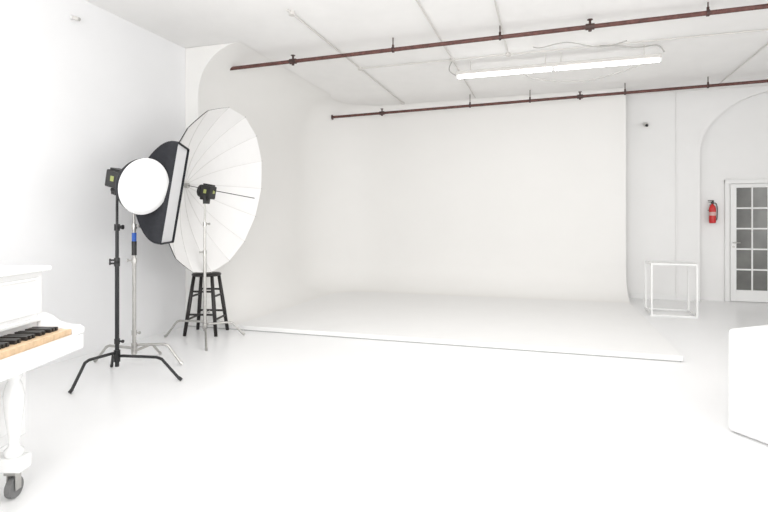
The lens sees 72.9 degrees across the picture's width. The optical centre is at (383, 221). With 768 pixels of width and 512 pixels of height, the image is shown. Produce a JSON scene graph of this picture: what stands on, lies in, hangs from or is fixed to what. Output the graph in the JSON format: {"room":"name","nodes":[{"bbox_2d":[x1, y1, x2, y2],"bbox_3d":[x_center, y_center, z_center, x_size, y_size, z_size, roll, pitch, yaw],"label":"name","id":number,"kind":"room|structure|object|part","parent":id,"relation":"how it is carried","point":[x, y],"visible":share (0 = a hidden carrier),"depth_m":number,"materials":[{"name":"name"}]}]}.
{"room":"studio","nodes":[
{"label":"studio","id":0,"kind":"room"},
{"bbox_2d":[0,0,184,371],"bbox_3d":[-3.287,-0.450,4.828,0.200,3.600,14.200,0,0,18],"label":"wall","id":1,"kind":"structure","parent":0,"point":[80,100],"depth_m":5.28,"materials":[{"name":"paint"}]},
{"bbox_2d":[69,15,80,20],"bbox_3d":[-3.033,-2.009,5.115,0.110,0.071,0.048,0,0,18],"label":"security camera","id":2,"kind":"object","parent":1,"relation":"attached to","point":[71,17],"visible":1,"depth_m":5.10,"materials":[{"name":"white plastic"}]},
{"bbox_2d":[0,298,767,511],"bbox_3d":[2.286,1.400,3.049,11.900,0.100,14.200,0,0,18],"label":"floor","id":3,"kind":"structure","parent":0,"point":[255,421],"depth_m":3.37,"materials":[{"name":"white paint"}]},
{"bbox_2d":[0,265,84,498],"bbox_3d":[-1.963,0.794,2.120,0.644,1.112,1.480,0,0,0],"label":"upright piano","id":4,"kind":"object","parent":3,"relation":"on","point":[30,337],"visible":1,"depth_m":2.56,"materials":[{"name":"white paint"}]},
{"bbox_3d":[-1.938,0.890,2.120,0.015,0.400,1.200,0,0,0],"label":"panel","id":5,"kind":"part","parent":4,"relation":"part of","materials":[{"name":"white paint"}]},
{"bbox_3d":[-1.815,0.920,2.550,0.092,0.460,0.092,0,0,0],"label":"leg","id":6,"kind":"part","parent":4,"relation":"part of","materials":[{"name":"white paint"}]},
{"bbox_3d":[-1.855,0.393,2.120,0.010,0.195,1.360,0,0,0],"label":"panel moulding","id":7,"kind":"part","parent":4,"relation":"part of","materials":[{"name":"white paint"}]},
{"bbox_2d":[0,317,40,331],"bbox_3d":[-1.847,0.519,2.120,0.025,0.018,1.400,0,0,0],"label":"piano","id":8,"kind":"object","parent":4,"relation":"attached to","point":[10,326],"depth_m":2.64,"materials":[{"name":"white paint"}]},
{"bbox_3d":[-2.055,0.252,2.120,0.460,0.027,1.480,0,0,0],"label":"lid","id":9,"kind":"part","parent":4,"relation":"part of","materials":[{"name":"white paint"}]},
{"bbox_2d":[68,158,182,393],"bbox_3d":[-2.128,0.408,4.455,0.833,1.885,0.775,0,0,0],"label":"stand","id":10,"kind":"object","parent":3,"relation":"on","point":[141,186],"visible":1,"depth_m":4.40,"materials":[{"name":"metal"}]},
{"bbox_3d":[-2.390,1.231,4.283,0.175,0.234,0.420,0,0,0],"label":"leg","id":11,"kind":"part","parent":10,"relation":"part of","materials":[{"name":"black metal"}]},
{"bbox_3d":[-2.425,1.261,4.672,0.025,0.174,0.392,0,0,-34],"label":"leg","id":12,"kind":"part","parent":10,"relation":"part of","materials":[{"name":"black metal"}]},
{"bbox_2d":[118,158,168,214],"bbox_3d":[-2.006,-0.296,4.361,0.105,0.472,0.482,0,0,27],"label":"diffuser","id":13,"kind":"object","parent":10,"relation":"attached to","point":[143,183],"depth_m":4.33,"materials":[{"name":"fabric"}]},
{"bbox_3d":[-2.008,1.246,4.456,0.588,0.205,0.025,0,0,8],"label":"leg","id":14,"kind":"part","parent":10,"relation":"part of","materials":[{"name":"black metal"}]},
{"bbox_2d":[93,141,189,364],"bbox_3d":[-2.222,0.317,4.908,1.059,2.065,0.619,0,0,33],"label":"stand","id":15,"kind":"object","parent":3,"relation":"on","point":[159,226],"visible":0.6,"depth_m":4.74,"materials":[{"name":"metal"}]},
{"bbox_3d":[-2.563,1.256,4.928,0.469,0.184,0.025,0,0,18],"label":"leg","id":16,"kind":"part","parent":15,"relation":"part of","materials":[{"name":"metal"}]},
{"bbox_3d":[-2.304,1.271,5.083,0.025,0.154,0.448,0,0,6],"label":"leg","id":17,"kind":"part","parent":15,"relation":"part of","materials":[{"name":"metal"}]},
{"bbox_3d":[-2.107,1.241,4.876,0.426,0.214,0.073,0,0,0],"label":"leg","id":18,"kind":"part","parent":15,"relation":"part of","materials":[{"name":"metal"}]},
{"bbox_2d":[162,144,186,242],"bbox_3d":[-1.940,-0.258,4.803,0.142,0.885,0.476,0,0,-10],"label":"diffuser","id":19,"kind":"object","parent":15,"relation":"attached to","point":[174,156],"depth_m":4.72,"materials":[{"name":"fabric"}]},
{"bbox_2d":[183,272,228,336],"bbox_3d":[-2.160,0.984,6.330,0.420,0.738,0.420,0,0,3],"label":"bar stool","id":20,"kind":"object","parent":3,"relation":"on","point":[212,275],"visible":0.91,"depth_m":6.21,"materials":[{"name":"black wood"}]},
{"bbox_3d":[-2.319,1.000,6.189,0.151,0.706,0.046,0,0,-41],"label":"leg","id":21,"kind":"part","parent":20,"relation":"part of","materials":[{"name":"black wood"}]},
{"bbox_3d":[-2.301,1.000,6.489,0.046,0.706,0.151,0,0,-42],"label":"leg","id":22,"kind":"part","parent":20,"relation":"part of","materials":[{"name":"black wood"}]},
{"bbox_3d":[-2.160,0.635,6.330,0.344,0.040,0.344,0,0,3],"label":"seat","id":23,"kind":"part","parent":20,"relation":"part of","materials":[{"name":"black wood"}]},
{"bbox_3d":[-2.019,1.000,6.171,0.046,0.706,0.151,0,0,-42],"label":"leg","id":24,"kind":"part","parent":20,"relation":"part of","materials":[{"name":"black wood"}]},
{"bbox_3d":[-2.001,1.000,6.471,0.151,0.706,0.046,0,0,-41],"label":"leg","id":25,"kind":"part","parent":20,"relation":"part of","materials":[{"name":"black wood"}]},
{"bbox_2d":[164,107,261,350],"bbox_3d":[-1.910,0.026,6.016,1.685,2.649,1.081,0,0,-45],"label":"light","id":26,"kind":"object","parent":3,"relation":"on","point":[222,188],"visible":0.77,"depth_m":6.33,"materials":[{"name":"fabric"}]},
{"bbox_3d":[-2.318,1.241,6.032,0.504,0.214,0.025,0,0,11],"label":"leg","id":27,"kind":"part","parent":26,"relation":"part of","materials":[{"name":"metal"}]},
{"bbox_3d":[-1.957,1.272,5.702,0.025,0.155,0.570,0,0,-20],"label":"leg","id":28,"kind":"part","parent":26,"relation":"part of","materials":[{"name":"metal"}]},
{"bbox_3d":[-1.852,1.256,6.084,0.442,0.184,0.025,0,0,-27],"label":"leg","id":29,"kind":"part","parent":26,"relation":"part of","materials":[{"name":"metal"}]},
{"bbox_2d":[185,42,682,361],"bbox_3d":[0.830,-0.449,7.990,5.718,3.597,4.468,0,0,18],"label":"cyclorama","id":30,"kind":"object","parent":3,"relation":"on","point":[503,226],"visible":0.92,"depth_m":9.11,"materials":[{"name":"paint"}]},
{"bbox_2d":[645,261,697,317],"bbox_3d":[4.194,0.970,7.615,0.600,0.760,0.500,0,0,18],"label":"table","id":31,"kind":"object","parent":3,"relation":"on","point":[682,263],"visible":1,"depth_m":7.50,"materials":[{"name":"white metal"}]},
{"bbox_2d":[729,325,767,443],"bbox_3d":[2.824,1.018,3.087,0.953,0.665,0.953,0,0,-21],"label":"ottoman","id":32,"kind":"object","parent":3,"relation":"on","point":[748,346],"visible":1,"depth_m":3.23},
{"bbox_2d":[85,0,767,104],"bbox_3d":[2.286,-2.300,3.049,11.900,0.100,14.200,0,0,18],"label":"ceiling","id":33,"kind":"structure","parent":0,"point":[266,27],"depth_m":6.31,"materials":[{"name":"paint"}]},
{"bbox_2d":[230,2,767,70],"bbox_3d":[3.107,-2.143,5.391,11.360,0.235,0.100,0,0,18],"label":"pipe","id":34,"kind":"object","parent":33,"relation":"attached to","point":[591,26],"visible":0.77,"depth_m":5.88,"materials":[{"name":"brown metal"}]},
{"bbox_2d":[287,0,767,104],"bbox_3d":[3.535,-2.230,5.485,10.600,0.040,6.600,0,0,18],"label":"conduit","id":35,"kind":"object","parent":33,"relation":"attached to","point":[291,13],"depth_m":6.66,"materials":[{"name":"white metal"}]},
{"bbox_2d":[331,77,767,119],"bbox_3d":[4.236,-2.105,8.305,10.981,0.290,0.100,0,0,18],"label":"pipe","id":36,"kind":"object","parent":33,"relation":"attached to","point":[580,96],"visible":1,"depth_m":8.68,"materials":[{"name":"brown metal"}]},
{"bbox_2d":[449,40,664,81],"bbox_3d":[2.191,-2.090,6.881,2.725,0.297,1.072,0,0,18],"label":"cable","id":37,"kind":"object","parent":33,"relation":"attached to","point":[614,45],"depth_m":6.42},
{"bbox_2d":[456,45,661,78],"bbox_3d":[2.261,-2.135,6.952,2.600,0.231,0.070,0,0,18],"label":"fluorescent light fixture","id":38,"kind":"object","parent":33,"relation":"hanging from","point":[649,58],"visible":1,"depth_m":6.90,"materials":[{"name":"white"}]},
{"bbox_2d":[626,86,767,297],"bbox_3d":[4.262,-0.450,9.241,11.500,3.600,0.001,0,0,18],"label":"wall","id":39,"kind":"structure","parent":0,"point":[651,150],"depth_m":9.04,"materials":[{"name":"paint"}]},
{"bbox_2d":[630,293,699,300],"bbox_3d":[4.875,1.300,9.038,1.090,0.100,0.015,0,0,18],"label":"baseboard","id":40,"kind":"structure","parent":39,"relation":"attached to","point":[632,295],"depth_m":9.03,"materials":[{"name":"white wood"}]},
{"bbox_2d":[676,92,677,299],"bbox_3d":[5.055,-0.450,8.978,0.030,3.600,0.020,0,0,18],"label":"trim","id":41,"kind":"structure","parent":39,"relation":"attached to","point":[676,92],"depth_m":8.97,"materials":[{"name":"paint"}]},
{"bbox_2d":[700,92,767,302],"bbox_3d":[6.667,-0.450,8.653,2.760,3.600,0.059,0,0,18],"label":"wall","id":42,"kind":"structure","parent":0,"point":[734,146],"depth_m":8.90,"materials":[{"name":"paint"}]},
{"bbox_2d":[708,200,717,222],"bbox_3d":[5.611,-0.176,8.883,0.148,0.392,0.138,0,0,18],"label":"fire extinguisher","id":43,"kind":"object","parent":42,"relation":"attached to","point":[712,208],"visible":1,"depth_m":8.84,"materials":[{"name":"red metal"}]},
{"bbox_2d":[724,179,767,300],"bbox_3d":[6.296,0.315,8.690,1.030,2.070,0.089,0,0,18],"label":"door","id":44,"kind":"structure","parent":42,"relation":"in","point":[743,195],"depth_m":8.78,"materials":[{"name":"white glass"}]},
{"bbox_2d":[730,183,767,301],"bbox_3d":[6.305,0.347,8.718,0.870,1.985,0.028,0,0,18],"label":"door leaf","id":45,"kind":"structure","parent":44,"relation":"attached to","point":[751,295],"depth_m":8.78,"materials":[{"name":"white wood"}]},
{"bbox_3d":[6.307,0.285,8.724,0.690,1.730,0.006,0,0,18],"label":"glass","id":46,"kind":"part","parent":44,"relation":"part of","materials":[{"name":"grey glass"}]}
]}

